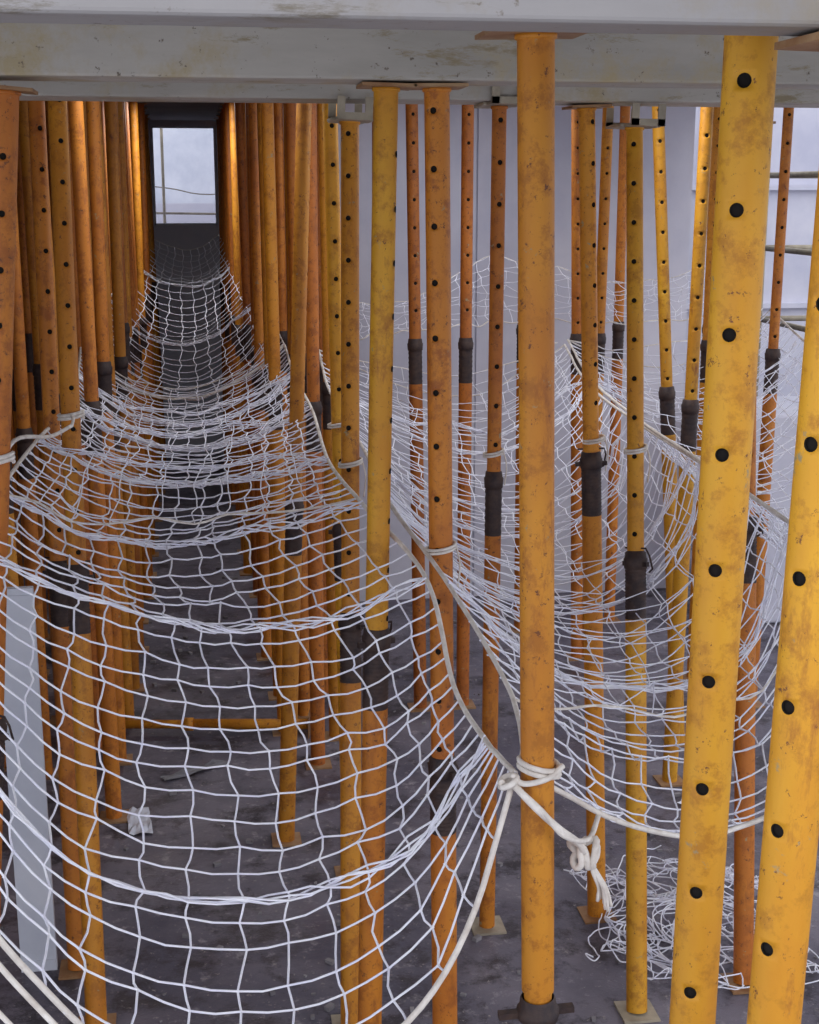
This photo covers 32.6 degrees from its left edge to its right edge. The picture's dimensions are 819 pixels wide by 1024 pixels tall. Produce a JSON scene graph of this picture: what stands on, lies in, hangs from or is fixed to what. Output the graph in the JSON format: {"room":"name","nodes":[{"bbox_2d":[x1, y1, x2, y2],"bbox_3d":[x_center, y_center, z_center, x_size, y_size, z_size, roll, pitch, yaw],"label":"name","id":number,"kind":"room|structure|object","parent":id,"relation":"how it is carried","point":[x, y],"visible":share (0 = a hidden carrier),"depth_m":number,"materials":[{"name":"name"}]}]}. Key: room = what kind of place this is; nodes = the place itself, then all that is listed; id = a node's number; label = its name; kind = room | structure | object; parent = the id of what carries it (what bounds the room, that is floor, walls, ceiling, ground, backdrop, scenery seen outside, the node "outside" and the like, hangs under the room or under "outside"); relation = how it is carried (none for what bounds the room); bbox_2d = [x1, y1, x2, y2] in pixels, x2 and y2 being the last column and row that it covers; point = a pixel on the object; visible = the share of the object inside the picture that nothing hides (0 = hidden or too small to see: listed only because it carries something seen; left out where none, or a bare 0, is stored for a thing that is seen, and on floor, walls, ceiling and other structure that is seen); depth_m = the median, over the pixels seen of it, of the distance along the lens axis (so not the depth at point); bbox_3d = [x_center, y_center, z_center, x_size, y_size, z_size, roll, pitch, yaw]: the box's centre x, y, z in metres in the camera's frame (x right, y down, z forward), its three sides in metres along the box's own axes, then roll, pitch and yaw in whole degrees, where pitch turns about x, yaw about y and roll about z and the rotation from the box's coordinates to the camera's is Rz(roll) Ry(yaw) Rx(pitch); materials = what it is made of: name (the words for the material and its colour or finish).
{"room":"construction site","nodes":[
{"label":"construction site","id":0,"kind":"room"},
{"bbox_2d":[137,102,223,120],"bbox_3d":[-0.310,-2.304,6.897,5.100,0.200,12.200,-2,13,-9],"label":"ceiling","id":1,"kind":"structure","parent":0,"point":[189,111],"depth_m":10.83,"materials":[{"name":"concrete"}]},
{"bbox_2d":[0,0,818,36],"bbox_3d":[0.838,-0.693,1.367,5.290,0.442,0.085,-2,13,-9],"label":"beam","id":2,"kind":"structure","parent":1,"relation":"attached to","point":[797,18],"depth_m":1.26,"materials":[{"name":"metal"}]},
{"bbox_2d":[148,120,223,454],"bbox_3d":[-2.447,-2.009,12.752,2.300,3.000,0.200,-2,13,-9],"label":"wall","id":3,"kind":"structure","parent":0,"point":[184,237],"depth_m":12.76,"materials":[{"name":"concrete"}]},
{"bbox_2d":[151,126,217,225],"bbox_3d":[-2.010,-3.001,12.515,0.560,0.860,0.050,-2,13,-9],"label":"window","id":4,"kind":"structure","parent":3,"relation":"in","point":[152,127],"depth_m":12.49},
{"bbox_2d":[0,427,818,1023],"bbox_3d":[2.474,0.707,8.083,10.750,0.200,17.500,-2,13,-9],"label":"floor","id":5,"kind":"structure","parent":0,"point":[487,968],"depth_m":5.20,"materials":[{"name":"concrete"}]},
{"bbox_2d":[7,462,18,586],"bbox_3d":[-1.435,-0.202,4.917,0.110,2.990,0.110,-2,13,-9],"label":"prop","id":6,"kind":"object","parent":5,"relation":"on","point":[12,576],"visible":0.19,"depth_m":4.98,"materials":[{"name":"orange paint"}]},
{"bbox_2d":[11,412,23,585],"bbox_3d":[-2.376,-0.951,8.174,0.110,2.990,0.110,-2,13,-9],"label":"prop","id":7,"kind":"object","parent":5,"relation":"on","point":[18,535],"visible":0.02,"depth_m":8.38,"materials":[{"name":"orange paint"}]},
{"bbox_2d":[0,85,37,909],"bbox_3d":[-0.966,0.373,3.255,0.339,2.623,0.120,-2,13,-9],"label":"prop","id":8,"kind":"object","parent":5,"relation":"on","point":[9,95],"visible":0.91,"depth_m":3.06,"materials":[{"name":"orange paint"}]},
{"bbox_2d":[0,409,84,1023],"bbox_3d":[-0.841,0.320,3.146,0.351,0.914,2.231,-3,13,-15],"label":"rope","id":9,"kind":"object","parent":8,"relation":"attached to","point":[9,457],"visible":0.93,"depth_m":3.12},
{"bbox_2d":[0,23,818,89],"bbox_3d":[0.553,-1.146,3.149,5.290,0.358,0.165,-2,13,-9],"label":"beam","id":10,"kind":"structure","parent":8,"relation":"on","point":[28,51],"depth_m":3.00,"materials":[{"name":"metal"}]},
{"bbox_2d":[4,586,57,972],"bbox_3d":[-1.166,0.835,4.270,0.110,1.260,0.053,-2,13,-9],"label":"board","id":11,"kind":"object","parent":5,"relation":"on","point":[32,941],"visible":0.71,"depth_m":4.26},
{"bbox_2d":[12,370,49,677],"bbox_3d":[-1.897,-0.629,6.776,0.110,2.990,0.110,-2,13,-8],"label":"prop","id":12,"kind":"object","parent":5,"relation":"on","point":[13,385],"visible":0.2,"depth_m":6.80,"materials":[{"name":"orange paint"}]},
{"bbox_2d":[17,134,50,640],"bbox_3d":[-1.998,-0.764,7.361,0.110,2.990,0.110,-1,13,-9],"label":"prop","id":13,"kind":"object","parent":5,"relation":"on","point":[20,206],"visible":0.38,"depth_m":7.30,"materials":[{"name":"orange paint"}]},
{"bbox_2d":[13,212,57,779],"bbox_3d":[-1.532,-0.350,5.559,0.110,2.990,0.110,-2,13,-9],"label":"prop","id":14,"kind":"object","parent":5,"relation":"on","point":[19,345],"visible":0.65,"depth_m":5.58,"materials":[{"name":"orange paint"}]},
{"bbox_2d":[19,101,55,725],"bbox_3d":[-1.615,-0.488,6.162,0.110,2.990,0.110,-2,13,-9],"label":"prop","id":15,"kind":"object","parent":5,"relation":"on","point":[23,105],"visible":0.39,"depth_m":6.02,"materials":[{"name":"orange paint"}]},
{"bbox_2d":[45,101,54,269],"bbox_3d":[-1.783,-0.743,7.269,0.110,2.990,0.110,-2,13,-8],"label":"prop","id":16,"kind":"object","parent":5,"relation":"on","point":[46,105],"visible":0.02,"depth_m":7.01,"materials":[{"name":"orange paint"}]},
{"bbox_2d":[27,101,82,979],"bbox_3d":[-1.086,-0.043,4.283,0.122,2.964,0.513,-2,13,-9],"label":"prop","id":17,"kind":"object","parent":5,"relation":"on","point":[69,970],"visible":0.68,"depth_m":4.27,"materials":[{"name":"orange paint"}]},
{"bbox_2d":[9,344,353,524],"bbox_3d":[-0.804,-0.333,5.056,0.949,0.244,3.149,-2,13,-9],"label":"safety net","id":18,"kind":"object","parent":17,"relation":"hanging from","point":[264,423],"visible":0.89,"depth_m":4.51,"materials":[{"name":"white fabric"}]},
{"bbox_2d":[0,344,517,1023],"bbox_3d":[-0.633,0.085,4.356,1.043,0.766,4.462,-2,13,-9],"label":"safety net","id":19,"kind":"object","parent":17,"relation":"hanging from","point":[228,900],"visible":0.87,"depth_m":2.92,"materials":[{"name":"white fabric"}]},
{"bbox_2d":[49,195,66,553],"bbox_3d":[-1.312,-0.274,5.232,0.110,2.990,0.110,-3,13,-8],"label":"prop","id":20,"kind":"object","parent":5,"relation":"on","point":[49,195],"visible":0.02,"depth_m":5.12,"materials":[{"name":"orange paint"}]},
{"bbox_2d":[67,101,88,502],"bbox_3d":[-1.473,-0.519,6.295,0.110,2.990,0.110,-2,13,-8],"label":"prop","id":21,"kind":"object","parent":5,"relation":"on","point":[72,205],"visible":0.02,"depth_m":6.15,"materials":[{"name":"orange paint"}]},
{"bbox_2d":[47,101,116,1023],"bbox_3d":[-0.985,0.024,4.111,0.123,2.911,0.781,-2,13,-10],"label":"prop","id":22,"kind":"object","parent":5,"relation":"on","point":[81,685],"visible":0.79,"depth_m":4.08,"materials":[{"name":"orange paint"}]},
{"bbox_2d":[77,346,101,752],"bbox_3d":[-1.395,-0.415,5.842,0.110,2.990,0.110,-2,13,-8],"label":"prop","id":23,"kind":"object","parent":5,"relation":"on","point":[86,504],"visible":0.13,"depth_m":6.03,"materials":[{"name":"orange paint"}]},
{"bbox_2d":[83,101,95,336],"bbox_3d":[-1.535,-0.631,6.782,0.110,2.990,0.110,-2,13,-9],"label":"prop","id":24,"kind":"object","parent":5,"relation":"on","point":[84,102],"visible":0.02,"depth_m":6.55,"materials":[{"name":"orange paint"}]},
{"bbox_2d":[68,101,128,824],"bbox_3d":[-1.163,-0.257,5.155,0.110,2.990,0.110,-2,13,-9],"label":"prop","id":25,"kind":"object","parent":5,"relation":"on","point":[112,785],"visible":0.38,"depth_m":5.13,"materials":[{"name":"orange paint"}]},
{"bbox_2d":[101,101,114,354],"bbox_3d":[-1.800,-1.011,8.434,0.110,2.990,0.110,-2,13,-9],"label":"prop","id":26,"kind":"object","parent":5,"relation":"on","point":[102,102],"visible":0.02,"depth_m":8.22,"materials":[{"name":"orange paint"}]},
{"bbox_2d":[86,101,132,765],"bbox_3d":[-1.240,-0.384,5.706,0.110,2.990,0.110,-2,13,-9],"label":"prop","id":27,"kind":"object","parent":5,"relation":"on","point":[104,367],"visible":0.59,"depth_m":5.62,"materials":[{"name":"orange paint"}]},
{"bbox_2d":[99,101,139,719],"bbox_3d":[-1.310,-0.483,6.137,0.110,2.990,0.110,-2,13,-8],"label":"prop","id":28,"kind":"object","parent":5,"relation":"on","point":[126,643],"visible":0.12,"depth_m":6.24,"materials":[{"name":"orange paint"}]},
{"bbox_2d":[104,101,144,692],"bbox_3d":[-1.353,-0.583,6.576,0.110,2.990,0.110,-2,13,-9],"label":"prop","id":29,"kind":"object","parent":5,"relation":"on","point":[120,359],"visible":0.55,"depth_m":6.48,"materials":[{"name":"orange paint"}]},
{"bbox_2d":[116,102,148,653],"bbox_3d":[-1.452,-0.714,7.143,0.110,2.990,0.110,-2,13,-9],"label":"prop","id":30,"kind":"object","parent":5,"relation":"on","point":[127,327],"visible":0.37,"depth_m":7.20,"materials":[{"name":"orange paint"}]},
{"bbox_2d":[117,102,148,623],"bbox_3d":[-1.536,-0.831,7.651,0.110,2.990,0.110,-2,13,-9],"label":"prop","id":31,"kind":"object","parent":5,"relation":"on","point":[119,104],"visible":0.29,"depth_m":7.51,"materials":[{"name":"orange paint"}]},
{"bbox_2d":[123,102,156,599],"bbox_3d":[-1.601,-0.940,8.125,0.110,2.990,0.110,-3,13,-8],"label":"prop","id":32,"kind":"object","parent":5,"relation":"on","point":[142,490],"visible":0.3,"depth_m":8.13,"materials":[{"name":"orange paint"}]},
{"bbox_2d":[127,807,152,834],"bbox_3d":[-1.053,1.196,5.444,0.094,0.020,0.247,-3,13,-14],"label":"crumpled paper","id":33,"kind":"object","parent":5,"relation":"on","point":[134,827],"visible":0.82,"depth_m":5.43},
{"bbox_2d":[125,102,156,575],"bbox_3d":[-1.681,-1.050,8.606,0.110,2.990,0.110,-2,13,-8],"label":"prop","id":34,"kind":"object","parent":5,"relation":"on","point":[126,103],"visible":0.2,"depth_m":8.49,"materials":[{"name":"orange paint"}]},
{"bbox_2d":[111,235,284,400],"bbox_3d":[-1.525,-1.469,9.432,0.953,0.593,6.340,-2,13,-9],"label":"safety net","id":35,"kind":"object","parent":34,"relation":"hanging from","point":[162,342],"visible":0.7,"depth_m":7.89,"materials":[{"name":"white fabric"}]},
{"bbox_2d":[129,102,158,556],"bbox_3d":[-1.740,-1.166,9.109,0.110,2.990,0.110,-2,13,-9],"label":"prop","id":36,"kind":"object","parent":5,"relation":"on","point":[133,106],"visible":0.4,"depth_m":8.96,"materials":[{"name":"orange paint"}]},
{"bbox_2d":[137,103,162,521],"bbox_3d":[-1.888,-1.395,10.103,0.110,2.990,0.110,-2,13,-9],"label":"prop","id":37,"kind":"object","parent":5,"relation":"on","point":[141,119],"visible":0.52,"depth_m":9.98,"materials":[{"name":"orange paint"}]},
{"bbox_2d":[145,111,165,493],"bbox_3d":[-2.055,-1.616,11.066,0.110,2.990,0.110,-2,13,-8],"label":"prop","id":38,"kind":"object","parent":5,"relation":"on","point":[154,348],"visible":0.17,"depth_m":11.18,"materials":[{"name":"orange paint"}]},
{"bbox_2d":[145,114,168,479],"bbox_3d":[-2.118,-1.734,11.581,0.110,2.990,0.110,-3,13,-8],"label":"prop","id":39,"kind":"object","parent":5,"relation":"on","point":[154,284],"visible":0.41,"depth_m":11.51,"materials":[{"name":"orange paint"}]},
{"bbox_2d":[148,118,169,468],"bbox_3d":[-2.202,-1.849,12.081,0.110,2.990,0.110,-3,13,-8],"label":"prop","id":40,"kind":"object","parent":5,"relation":"on","point":[148,118],"visible":0.19,"depth_m":12.09,"materials":[{"name":"orange paint"}]},
{"bbox_2d":[155,128,215,222],"bbox_3d":[-2.078,-2.427,13.233,2.001,3.600,0.028,-2,13,-9],"label":"scaffold pole","id":41,"kind":"object","parent":5,"relation":"on","point":[163,187],"visible":0.35,"depth_m":13.08,"materials":[{"name":"grey metal"}]},
{"bbox_2d":[156,203,215,222],"bbox_3d":[-2.140,-2.015,14.408,3.600,2.270,0.100,-2,13,-9],"label":"hoarding","id":42,"kind":"object","parent":5,"relation":"on","point":[170,207],"visible":0.07,"depth_m":14.11,"materials":[{"name":"concrete"}]},
{"bbox_2d":[161,759,226,780],"bbox_3d":[-0.906,1.087,5.920,0.312,0.021,0.052,-10,16,-36],"label":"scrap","id":43,"kind":"object","parent":5,"relation":"on","point":[181,773],"visible":0.78,"depth_m":5.91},
{"bbox_2d":[125,710,309,738],"bbox_3d":[-0.966,0.958,6.322,1.032,0.100,0.100,0,13,0],"label":"prop","id":44,"kind":"object","parent":5,"relation":"on","point":[188,721],"visible":0.61,"depth_m":6.30,"materials":[{"name":"orange paint"}]},
{"bbox_2d":[214,118,224,464],"bbox_3d":[-1.617,-1.873,12.182,0.110,2.990,0.110,-2,13,-9],"label":"prop","id":45,"kind":"object","parent":5,"relation":"on","point":[220,286],"visible":0.21,"depth_m":12.06,"materials":[{"name":"orange paint"}]},
{"bbox_2d":[216,115,227,477],"bbox_3d":[-1.538,-1.764,11.711,0.110,2.990,0.110,-2,13,-9],"label":"prop","id":46,"kind":"object","parent":5,"relation":"on","point":[218,116],"visible":0.27,"depth_m":11.63,"materials":[{"name":"orange paint"}]},
{"bbox_2d":[218,111,230,490],"bbox_3d":[-1.446,-1.638,11.164,0.110,2.990,0.110,-2,13,-9],"label":"prop","id":47,"kind":"object","parent":5,"relation":"on","point":[218,111],"visible":0.23,"depth_m":11.09,"materials":[{"name":"orange paint"}]},
{"bbox_2d":[219,108,234,504],"bbox_3d":[-1.366,-1.523,10.662,0.110,2.990,0.110,-2,13,-9],"label":"prop","id":48,"kind":"object","parent":5,"relation":"on","point":[224,189],"visible":0.27,"depth_m":10.64,"materials":[{"name":"orange paint"}]},
{"bbox_2d":[220,104,236,518],"bbox_3d":[-1.284,-1.418,10.206,0.110,2.990,0.110,-2,13,-8],"label":"prop","id":49,"kind":"object","parent":5,"relation":"on","point":[228,287],"visible":0.29,"depth_m":10.09,"materials":[{"name":"orange paint"}]},
{"bbox_2d":[224,103,240,537],"bbox_3d":[-1.198,-1.286,9.633,0.110,2.990,0.110,-2,13,-9],"label":"prop","id":50,"kind":"object","parent":5,"relation":"on","point":[226,105],"visible":0.26,"depth_m":9.50,"materials":[{"name":"orange paint"}]},
{"bbox_2d":[229,103,242,554],"bbox_3d":[-1.115,-1.183,9.181,0.110,2.990,0.110,-2,13,-9],"label":"prop","id":51,"kind":"object","parent":5,"relation":"on","point":[234,185],"visible":0.36,"depth_m":9.04,"materials":[{"name":"orange paint"}]},
{"bbox_2d":[238,103,251,575],"bbox_3d":[-1.020,-1.062,8.656,0.110,2.990,0.110,-1,13,-9],"label":"prop","id":52,"kind":"object","parent":5,"relation":"on","point":[247,571],"visible":0.24,"depth_m":8.79,"materials":[{"name":"orange paint"}]},
{"bbox_2d":[234,103,256,597],"bbox_3d":[-0.939,-0.949,8.166,0.110,2.990,0.110,-3,13,-8],"label":"prop","id":53,"kind":"object","parent":5,"relation":"on","point":[239,107],"visible":0.43,"depth_m":8.03,"materials":[{"name":"orange paint"}]},
{"bbox_2d":[245,103,259,626],"bbox_3d":[-0.829,-0.818,7.596,0.110,2.990,0.110,-2,13,-9],"label":"prop","id":54,"kind":"object","parent":5,"relation":"on","point":[246,105],"visible":0.12,"depth_m":7.52,"materials":[{"name":"orange paint"}]},
{"bbox_2d":[247,103,271,660],"bbox_3d":[-0.753,-0.691,7.044,0.110,2.990,0.110,-2,13,-9],"label":"prop","id":55,"kind":"object","parent":5,"relation":"on","point":[263,553],"visible":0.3,"depth_m":6.97,"materials":[{"name":"orange paint"}]},
{"bbox_2d":[257,103,276,700],"bbox_3d":[-0.642,-0.560,6.475,0.110,2.990,0.110,-2,13,-8],"label":"prop","id":56,"kind":"object","parent":5,"relation":"on","point":[272,695],"visible":0.14,"depth_m":6.39,"materials":[{"name":"orange paint"}]},
{"bbox_2d":[261,103,284,736],"bbox_3d":[-0.577,-0.459,6.033,0.110,2.990,0.110,-2,13,-8],"label":"prop","id":57,"kind":"object","parent":5,"relation":"on","point":[267,109],"visible":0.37,"depth_m":5.95,"materials":[{"name":"orange paint"}]},
{"bbox_2d":[273,103,287,500],"bbox_3d":[-0.646,-0.717,7.158,0.110,2.990,0.110,-2,13,-9],"label":"prop","id":58,"kind":"object","parent":5,"relation":"on","point":[278,107],"visible":0.2,"depth_m":6.98,"materials":[{"name":"orange paint"}]},
{"bbox_2d":[283,103,289,446],"bbox_3d":[-0.552,-0.609,6.688,0.110,2.990,0.110,-2,13,-9],"label":"prop","id":59,"kind":"object","parent":5,"relation":"on","point":[286,226],"visible":0.11,"depth_m":6.54,"materials":[{"name":"orange paint"}]},
{"bbox_2d":[271,103,311,847],"bbox_3d":[-0.402,-0.214,4.975,0.240,2.992,0.120,-2,13,-9],"label":"prop","id":60,"kind":"object","parent":5,"relation":"on","point":[288,837],"visible":0.64,"depth_m":4.97,"materials":[{"name":"orange paint"}]},
{"bbox_2d":[285,103,309,718],"bbox_3d":[-0.499,-0.503,6.228,0.110,2.990,0.110,-2,13,-9],"label":"prop","id":61,"kind":"object","parent":5,"relation":"on","point":[290,108],"visible":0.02,"depth_m":6.25,"materials":[{"name":"orange paint"}]},
{"bbox_2d":[305,103,331,769],"bbox_3d":[-0.388,-0.374,5.667,0.110,2.990,0.110,-2,13,-9],"label":"prop","id":62,"kind":"object","parent":5,"relation":"on","point":[316,645],"visible":0.56,"depth_m":5.69,"materials":[{"name":"orange paint"}]},
{"bbox_2d":[316,103,327,693],"bbox_3d":[-0.410,-0.572,6.526,0.110,2.990,0.110,-2,13,-9],"label":"prop","id":63,"kind":"object","parent":5,"relation":"on","point":[319,252],"visible":0.09,"depth_m":6.49,"materials":[{"name":"orange paint"}]},
{"bbox_2d":[317,103,338,741],"bbox_3d":[-0.341,-0.444,5.970,0.110,2.990,0.110,-2,13,-8],"label":"prop","id":64,"kind":"object","parent":5,"relation":"on","point":[333,731],"visible":0.42,"depth_m":5.98,"materials":[{"name":"orange paint"}]},
{"bbox_2d":[322,103,340,881],"bbox_3d":[-0.237,-0.153,4.703,0.161,2.991,0.120,-2,13,-9],"label":"prop","id":65,"kind":"object","parent":5,"relation":"on","point":[330,130],"visible":0.54,"depth_m":4.56,"materials":[{"name":"yellow paint"}]},
{"bbox_2d":[327,96,372,1023],"bbox_3d":[-0.168,0.158,4.103,0.138,2.657,0.696,0,13,-1],"label":"prop","id":66,"kind":"object","parent":5,"relation":"on","point":[350,817],"visible":0.86,"depth_m":4.05,"materials":[{"name":"orange paint"}]},
{"bbox_2d":[0,81,818,107],"bbox_3d":[0.407,-1.366,4.070,5.290,0.342,0.220,-2,13,-9],"label":"beam","id":67,"kind":"structure","parent":66,"relation":"on","point":[47,90],"depth_m":3.93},
{"bbox_2d":[356,82,416,1023],"bbox_3d":[-0.078,0.336,3.387,0.174,2.630,0.120,-2,13,-9],"label":"prop","id":68,"kind":"object","parent":5,"relation":"on","point":[385,103],"visible":0.94,"depth_m":3.29,"materials":[{"name":"yellow paint"}]},
{"bbox_2d":[0,564,817,1022],"bbox_3d":[-0.162,0.931,6.629,3.179,0.014,5.612,-2,13,-9],"label":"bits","id":69,"kind":"object","parent":5,"relation":"on","point":[330,1006],"visible":0.41,"depth_m":5.18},
{"bbox_2d":[405,104,430,712],"bbox_3d":[0.026,-0.525,6.321,0.161,2.991,0.120,-2,13,-9],"label":"prop","id":70,"kind":"object","parent":5,"relation":"on","point":[414,345],"visible":0.78,"depth_m":6.26,"materials":[{"name":"orange paint"}]},
{"bbox_2d":[411,83,468,1023],"bbox_3d":[0.076,0.330,3.410,0.151,2.629,0.120,-2,13,-9],"label":"prop","id":71,"kind":"object","parent":5,"relation":"on","point":[436,95],"visible":0.8,"depth_m":3.30,"materials":[{"name":"orange paint"}]},
{"bbox_2d":[425,540,460,587],"bbox_3d":[0.075,0.127,3.364,0.076,0.115,0.076,-12,17,-41],"label":"cord","id":72,"kind":"object","parent":71,"relation":"attached to","point":[453,547],"visible":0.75,"depth_m":3.33,"materials":[{"name":"white fabric"}]},
{"bbox_2d":[320,342,787,717],"bbox_3d":[0.410,-0.148,4.872,1.295,0.511,4.156,-2,13,-9],"label":"safety net","id":73,"kind":"object","parent":71,"relation":"hanging from","point":[472,552],"visible":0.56,"depth_m":4.11,"materials":[{"name":"white fabric"}]},
{"bbox_2d":[454,105,475,709],"bbox_3d":[0.253,-0.533,6.355,0.120,2.990,0.120,-2,13,-9],"label":"prop","id":74,"kind":"object","parent":5,"relation":"on","point":[465,344],"visible":0.75,"depth_m":6.30,"materials":[{"name":"orange paint"}]},
{"bbox_2d":[471,86,516,935],"bbox_3d":[0.263,0.070,4.377,0.124,2.701,0.262,-2,13,-9],"label":"prop","id":75,"kind":"object","parent":5,"relation":"on","point":[487,923],"visible":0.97,"depth_m":4.31,"materials":[{"name":"orange paint"}]},
{"bbox_2d":[508,323,519,633],"bbox_3d":[0.603,-0.794,7.493,0.120,2.990,0.120,-2,13,-8],"label":"prop","id":76,"kind":"object","parent":5,"relation":"on","point":[517,573],"visible":0.14,"depth_m":7.65,"materials":[{"name":"orange paint"}]},
{"bbox_2d":[475,31,586,1023],"bbox_3d":[0.230,0.526,2.514,0.164,2.648,0.164,-3,13,-8],"label":"prop","id":77,"kind":"object","parent":5,"relation":"on","point":[537,1004],"visible":1,"depth_m":2.36,"materials":[{"name":"orange paint"}]},
{"bbox_2d":[497,755,612,911],"bbox_3d":[0.289,0.581,2.551,0.284,0.310,0.117,-10,16,-37],"label":"rope","id":78,"kind":"object","parent":77,"relation":"attached to","point":[577,846],"visible":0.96,"depth_m":2.49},
{"bbox_2d":[564,109,583,660],"bbox_3d":[0.839,-0.689,7.035,0.196,2.992,0.120,-2,13,-9],"label":"prop","id":79,"kind":"object","parent":5,"relation":"on","point":[575,335],"visible":0.52,"depth_m":7.00,"materials":[{"name":"orange paint"}]},
{"bbox_2d":[562,104,616,923],"bbox_3d":[0.578,0.083,4.451,0.228,2.648,0.120,-2,13,-9],"label":"prop","id":80,"kind":"object","parent":5,"relation":"on","point":[591,462],"visible":0.99,"depth_m":4.38,"materials":[{"name":"orange paint"}]},
{"bbox_2d":[579,106,613,659],"bbox_3d":[0.951,-0.693,7.052,0.143,2.991,0.120,-2,13,-9],"label":"prop","id":81,"kind":"object","parent":5,"relation":"on","point":[607,134],"visible":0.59,"depth_m":6.88,"materials":[{"name":"orange paint"}]},
{"bbox_2d":[359,256,704,339],"bbox_3d":[0.629,-1.107,7.138,2.379,0.381,0.489,-3,13,-13],"label":"safety net","id":82,"kind":"object","parent":81,"relation":"hanging from","point":[652,285],"visible":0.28,"depth_m":7.12,"materials":[{"name":"white fabric"}]},
{"bbox_2d":[603,106,630,623],"bbox_3d":[1.139,-0.836,7.672,0.120,2.990,0.120,-2,13,-9],"label":"prop","id":83,"kind":"object","parent":5,"relation":"on","point":[618,330],"visible":0.75,"depth_m":7.62,"materials":[{"name":"orange paint"}]},
{"bbox_2d":[605,103,666,1023],"bbox_3d":[0.675,0.141,4.200,0.134,2.646,0.750,0,13,-2],"label":"prop","id":84,"kind":"object","parent":5,"relation":"on","point":[637,1009],"visible":0.99,"depth_m":4.15,"materials":[{"name":"yellow paint"}]},
{"bbox_2d":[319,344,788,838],"bbox_3d":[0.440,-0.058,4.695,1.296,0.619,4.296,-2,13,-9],"label":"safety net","id":85,"kind":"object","parent":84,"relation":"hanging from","point":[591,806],"visible":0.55,"depth_m":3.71,"materials":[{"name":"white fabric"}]},
{"bbox_2d":[623,443,650,482],"bbox_3d":[0.672,-0.145,4.169,0.072,0.115,0.072,-12,17,-41],"label":"cord","id":86,"kind":"object","parent":84,"relation":"attached to","point":[645,448],"visible":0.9,"depth_m":4.14,"materials":[{"name":"white fabric"}]},
{"bbox_2d":[652,106,684,746],"bbox_3d":[1.083,-0.421,5.889,0.340,2.990,0.120,-2,13,-9],"label":"prop","id":87,"kind":"object","parent":5,"relation":"on","point":[667,392],"visible":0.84,"depth_m":5.80,"materials":[{"name":"yellow paint"}]},
{"bbox_2d":[567,309,803,558],"bbox_3d":[1.274,-0.324,5.392,1.072,0.608,3.688,0,13,1],"label":"safety net","id":88,"kind":"object","parent":87,"relation":"hanging from","point":[774,538],"visible":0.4,"depth_m":5.63,"materials":[{"name":"white fabric"}]},
{"bbox_2d":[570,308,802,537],"bbox_3d":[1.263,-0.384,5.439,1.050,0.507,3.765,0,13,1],"label":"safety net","id":89,"kind":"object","parent":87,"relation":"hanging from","point":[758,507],"visible":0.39,"depth_m":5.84,"materials":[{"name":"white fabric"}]},
{"bbox_2d":[652,107,713,787],"bbox_3d":[1.101,-0.335,5.497,0.148,2.991,0.120,-2,13,-9],"label":"prop","id":90,"kind":"object","parent":5,"relation":"on","point":[690,406],"visible":0.77,"depth_m":5.46,"materials":[{"name":"yellow paint"}]},
{"bbox_2d":[563,845,818,989],"bbox_3d":[0.904,1.270,4.685,0.778,0.215,0.967,-2,13,-9],"label":"heap","id":91,"kind":"object","parent":5,"relation":"on","point":[729,872],"visible":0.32,"depth_m":4.60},
{"bbox_2d":[683,107,719,679],"bbox_3d":[1.423,-0.619,6.729,0.132,2.991,0.120,-2,13,-9],"label":"prop","id":92,"kind":"object","parent":5,"relation":"on","point":[716,115],"visible":0.38,"depth_m":6.61,"materials":[{"name":"orange paint"}]},
{"bbox_2d":[669,35,778,1023],"bbox_3d":[0.370,0.639,1.815,0.139,2.741,0.120,-2,13,-9],"label":"prop","id":93,"kind":"object","parent":5,"relation":"on","point":[749,68],"visible":1,"depth_m":1.65,"materials":[{"name":"yellow paint"}]},
{"bbox_2d":[720,121,775,994],"bbox_3d":[1.030,0.145,4.276,0.132,2.603,0.583,-1,13,-3],"label":"prop","id":94,"kind":"object","parent":5,"relation":"on","point":[744,839],"visible":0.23,"depth_m":4.29,"materials":[{"name":"orange paint"}]},
{"bbox_2d":[755,108,793,708],"bbox_3d":[1.643,-0.535,6.367,0.138,2.991,0.120,-2,13,-9],"label":"prop","id":95,"kind":"object","parent":5,"relation":"on","point":[772,353],"visible":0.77,"depth_m":6.29,"materials":[{"name":"orange paint"}]},
{"bbox_2d":[756,396,798,622],"bbox_3d":[2.107,-0.031,8.166,0.600,1.200,0.700,-2,13,-9],"label":"boards","id":96,"kind":"object","parent":5,"relation":"on","point":[787,458],"visible":0.02,"depth_m":7.78,"materials":[{"name":"wood"}]},
{"bbox_2d":[747,32,818,1023],"bbox_3d":[0.411,0.783,1.631,0.174,2.545,0.124,-2,13,-9],"label":"prop","id":97,"kind":"object","parent":5,"relation":"on","point":[790,836],"visible":1,"depth_m":1.49,"materials":[{"name":"yellow paint"}]},
{"bbox_2d":[756,133,817,395],"bbox_3d":[2.879,-1.774,9.497,0.646,4.000,1.048,-2,13,-9],"label":"frame","id":98,"kind":"object","parent":5,"relation":"on","point":[790,249],"visible":0.2,"depth_m":9.78,"materials":[{"name":"grey metal"}]},
{"bbox_2d":[338,104,695,600],"bbox_3d":[0.581,-0.980,8.277,2.120,3.000,0.200,-2,13,-9],"label":"wall","id":99,"kind":"structure","parent":0,"point":[680,121],"depth_m":8.14,"materials":[{"name":"paint"}]},
{"label":"outside","id":100,"kind":"structure","parent":0,"visible":0},
{"bbox_2d":[683,107,818,398],"bbox_3d":[3.380,-2.730,14.548,6.800,3.600,0.400,-2,13,-9],"label":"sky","id":101,"kind":"structure","parent":100,"point":[802,194],"depth_m":14.48,"materials":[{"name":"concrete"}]},
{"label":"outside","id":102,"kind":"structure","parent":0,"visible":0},
{"bbox_2d":[153,128,214,202],"bbox_3d":[-2.201,-3.386,15.173,3.800,4.600,0.200,-2,13,-9],"label":"sky","id":103,"kind":"structure","parent":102,"point":[188,152],"depth_m":14.97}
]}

